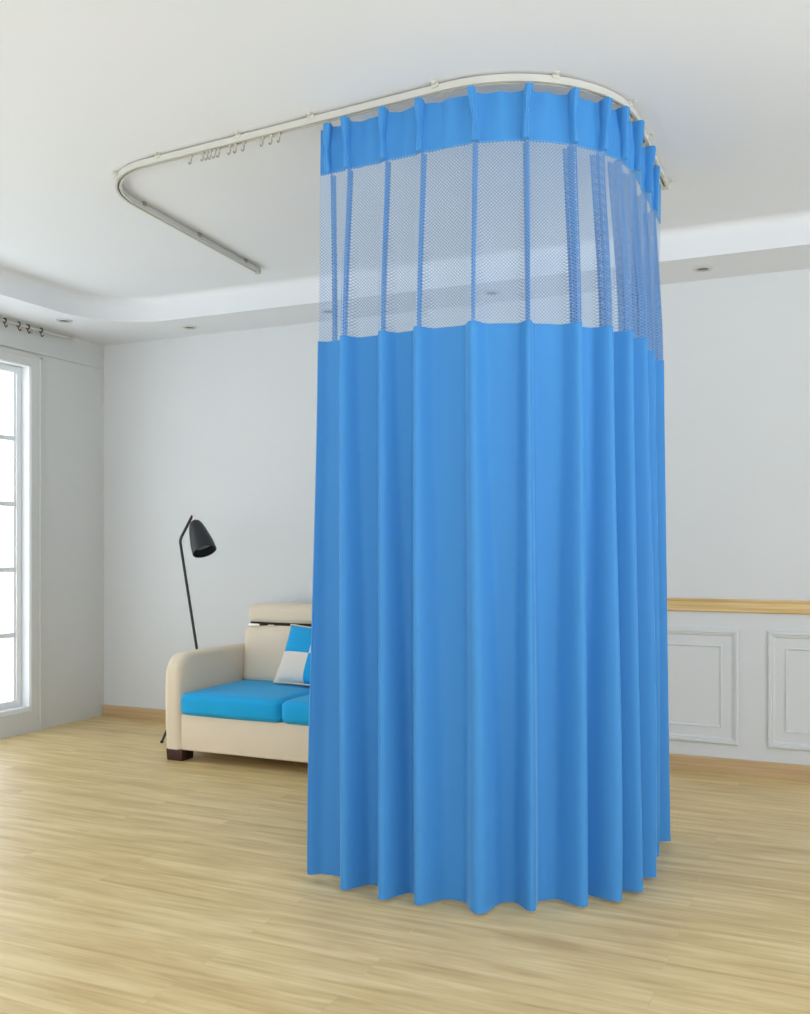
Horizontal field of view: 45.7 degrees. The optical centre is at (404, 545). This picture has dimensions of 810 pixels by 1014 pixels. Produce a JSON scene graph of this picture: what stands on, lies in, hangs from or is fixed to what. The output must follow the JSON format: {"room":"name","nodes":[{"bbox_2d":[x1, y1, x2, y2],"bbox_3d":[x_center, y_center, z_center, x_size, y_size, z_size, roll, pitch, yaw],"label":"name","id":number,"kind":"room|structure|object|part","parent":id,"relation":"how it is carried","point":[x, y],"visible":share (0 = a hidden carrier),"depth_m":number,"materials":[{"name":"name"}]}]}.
{"room":"hospital room","nodes":[
{"label":"hospital room","id":0,"kind":"room"},
{"bbox_2d":[0,320,102,728],"bbox_3d":[-3.754,-0.182,3.381,0.200,2.745,7.490,0,0,24],"label":"wall","id":1,"kind":"structure","parent":0,"point":[71,392],"depth_m":6.46,"materials":[{"name":"paint"}]},
{"bbox_2d":[0,347,41,738],"bbox_3d":[-2.803,-0.017,5.411,0.170,2.413,1.842,0,0,24],"label":"window","id":2,"kind":"structure","parent":1,"relation":"in","point":[22,714],"depth_m":6.15,"materials":[{"name":"paint"}]},
{"bbox_3d":[-2.593,-0.060,5.921,0.045,2.174,0.552,0,0,24],"label":"sash","id":3,"kind":"part","parent":2,"relation":"part of","materials":[{"name":"white paint"}]},
{"bbox_3d":[-2.811,-0.050,5.414,0.154,2.210,1.672,0,0,24],"label":"frame","id":4,"kind":"part","parent":2,"relation":"part of","materials":[{"name":"white paint"}]},
{"bbox_2d":[0,318,74,340],"bbox_3d":[-2.717,-1.383,5.354,0.074,0.055,2.340,0,0,24],"label":"track","id":5,"kind":"object","parent":1,"relation":"attached to","point":[32,328],"visible":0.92,"depth_m":6.13,"materials":[{"name":"metal"}]},
{"bbox_2d":[0,342,103,368],"bbox_3d":[-3.657,-1.250,3.337,0.012,0.020,7.490,0,0,24],"label":"trim","id":6,"kind":"structure","parent":1,"relation":"attached to","point":[1,343],"depth_m":6.29,"materials":[{"name":"paint"}]},
{"bbox_2d":[0,0,809,296],"bbox_3d":[-0.259,-1.615,1.876,7.650,0.120,7.610,0,0,24],"label":"ceiling","id":7,"kind":"structure","parent":0,"point":[90,89],"depth_m":3.39,"materials":[{"name":"paint"}]},
{"bbox_2d":[112,70,673,273],"bbox_3d":[-0.098,-1.536,4.166,2.341,0.037,1.603,0,0,24],"label":"rail","id":8,"kind":"object","parent":7,"relation":"attached to","point":[436,88],"visible":0.92,"depth_m":3.45,"materials":[{"name":"metal"}]},
{"bbox_2d":[307,82,670,913],"bbox_3d":[0.478,-0.175,3.433,1.527,2.702,0.656,0,0,-23],"label":"curtain","id":9,"kind":"object","parent":8,"relation":"hanging from","point":[489,703],"visible":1,"depth_m":3.22,"materials":[{"name":"blue fabric"}]},
{"bbox_2d":[309,320,669,902],"bbox_3d":[0.479,0.203,3.432,1.521,1.877,0.653,0,0,-23],"label":"drape","id":10,"kind":"object","parent":9,"relation":"hanging from","point":[489,703],"depth_m":3.21,"materials":[{"name":"blue fabric"}]},
{"bbox_3d":[0.484,-1.036,3.441,1.468,0.604,0.608,0,0,-22],"label":"net panel","id":11,"kind":"part","parent":9,"relation":"part of","materials":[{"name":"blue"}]},
{"bbox_2d":[0,715,809,1013],"bbox_3d":[-0.259,1.220,1.876,7.650,0.060,7.610,0,0,24],"label":"floor","id":12,"kind":"structure","parent":0,"point":[134,879],"depth_m":3.13,"materials":[{"name":"laminate"}]},
{"bbox_2d":[160,515,216,742],"bbox_3d":[-1.241,0.500,5.819,0.415,1.379,0.256,0,0,-36],"label":"floor lamp","id":13,"kind":"object","parent":12,"relation":"on","point":[202,544],"visible":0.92,"depth_m":5.81,"materials":[{"name":"black metal"}]},
{"bbox_3d":[-1.368,0.927,5.828,0.231,0.523,0.022,0,0,-16],"label":"leg","id":14,"kind":"part","parent":13,"relation":"part of","materials":[{"name":"black metal"}]},
{"bbox_3d":[-1.277,0.496,5.852,0.201,1.371,0.021,0,0,-3],"label":"stem","id":15,"kind":"part","parent":13,"relation":"part of","materials":[{"name":"black metal"}]},
{"bbox_3d":[-1.231,-0.044,5.782,0.192,0.233,0.153,0,0,24],"label":"lamp shade","id":16,"kind":"part","parent":13,"relation":"part of","materials":[{"name":"black metal"}]},
{"bbox_2d":[165,603,311,762],"bbox_3d":[-0.477,0.771,5.421,1.515,0.838,0.902,0,0,24],"label":"sofa","id":17,"kind":"object","parent":12,"relation":"on","point":[225,699],"visible":0.37,"depth_m":5.31,"materials":[{"name":"beige fabric"}]},
{"bbox_3d":[-1.113,0.863,5.717,0.112,0.530,0.884,0,0,24],"label":"arm","id":18,"kind":"part","parent":17,"relation":"part of","materials":[{"name":"beige fabric"}]},
{"bbox_3d":[-0.474,1.028,5.427,1.299,0.200,0.848,0,0,24],"label":"panel","id":19,"kind":"part","parent":17,"relation":"part of","materials":[{"name":"beige fabric"}]},
{"bbox_2d":[181,679,309,722],"bbox_3d":[-0.818,0.872,5.450,0.668,0.148,0.676,0,0,24],"label":"seat cushion","id":20,"kind":"object","parent":17,"relation":"on","point":[212,700],"depth_m":5.22,"materials":[{"name":"blue fabric"}]},
{"bbox_2d":[243,625,289,680],"bbox_3d":[-0.651,0.658,5.824,0.673,0.365,0.260,0,0,24],"label":"cushion","id":21,"kind":"object","parent":17,"relation":"on","point":[264,646],"depth_m":5.79,"materials":[{"name":"beige fabric"}]},
{"bbox_2d":[273,624,310,685],"bbox_3d":[-0.522,0.634,5.510,0.444,0.350,0.199,0,0,24],"label":"throw pillow","id":22,"kind":"object","parent":17,"relation":"on","point":[294,667],"visible":0.46,"depth_m":5.49,"materials":[{"name":"fabric"}]},
{"bbox_2d":[282,694,309,725],"bbox_3d":[-0.229,0.872,5.186,0.668,0.148,0.676,0,0,24],"label":"seat cushion","id":23,"kind":"object","parent":17,"relation":"on","point":[295,708],"depth_m":4.99,"materials":[{"name":"blue fabric"}]},
{"bbox_2d":[0,210,809,345],"bbox_3d":[-0.284,-1.482,1.821,7.409,0.145,7.490,0,0,24],"label":"ceiling","id":24,"kind":"structure","parent":0,"point":[775,242],"depth_m":5.53,"materials":[{"name":"paint"}]},
{"bbox_2d":[56,318,72,322],"bbox_3d":[-2.128,-1.407,5.999,0.100,0.007,0.100,0,0,24],"label":"recessed light","id":25,"kind":"object","parent":24,"relation":"in","point":[61,320],"visible":1,"depth_m":6.00,"materials":[{"name":"white metal"}]},
{"bbox_2d":[182,325,196,329],"bbox_3d":[-1.388,-1.407,6.182,0.100,0.007,0.100,0,0,24],"label":"recessed light","id":26,"kind":"object","parent":24,"relation":"in","point":[190,327],"visible":1,"depth_m":6.17,"materials":[{"name":"white metal"}]},
{"bbox_2d":[321,309,334,313],"bbox_3d":[-0.457,-1.407,5.764,0.100,0.007,0.100,0,0,24],"label":"recessed light","id":27,"kind":"object","parent":24,"relation":"in","point":[323,309],"visible":0.41,"depth_m":5.75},
{"bbox_2d":[483,290,500,295],"bbox_3d":[0.482,-1.407,5.342,0.100,0.007,0.100,0,0,24],"label":"recessed light","id":28,"kind":"object","parent":24,"relation":"in","point":[488,290],"visible":0.52,"depth_m":5.33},
{"bbox_2d":[692,266,712,271],"bbox_3d":[1.513,-1.407,4.879,0.100,0.007,0.100,0,0,24],"label":"recessed light","id":29,"kind":"object","parent":24,"relation":"in","point":[699,268],"visible":1,"depth_m":4.87,"materials":[{"name":"white metal"}]},
{"bbox_2d":[103,268,809,764],"bbox_3d":[1.276,-0.182,5.292,7.650,2.745,0.120,0,0,24],"label":"wall","id":30,"kind":"structure","parent":0,"point":[218,429],"depth_m":5.89,"materials":[{"name":"paint"}]},
{"bbox_2d":[103,704,809,780],"bbox_3d":[1.255,1.152,5.228,7.396,0.076,0.014,0,0,24],"label":"baseboard","id":31,"kind":"structure","parent":30,"relation":"attached to","point":[677,761],"depth_m":5.05,"materials":[{"name":"brown wood"}]},
{"bbox_2d":[667,627,738,744],"bbox_3d":[1.383,0.739,5.168,0.785,0.602,0.018,0,0,24],"label":"trim","id":32,"kind":"structure","parent":30,"relation":"attached to","point":[734,740],"depth_m":5.04,"materials":[{"name":"paint"}]},
{"bbox_2d":[667,598,809,614],"bbox_3d":[2.438,0.313,4.692,4.800,0.070,0.022,0,0,24],"label":"trim","id":33,"kind":"structure","parent":30,"relation":"attached to","point":[673,604],"depth_m":5.00,"materials":[{"name":"brown wood"}]},
{"bbox_2d":[768,631,809,750],"bbox_3d":[2.227,0.739,4.789,0.783,0.602,0.018,0,0,24],"label":"trim","id":34,"kind":"structure","parent":30,"relation":"attached to","point":[772,635],"depth_m":4.93,"materials":[{"name":"paint"}]}
]}

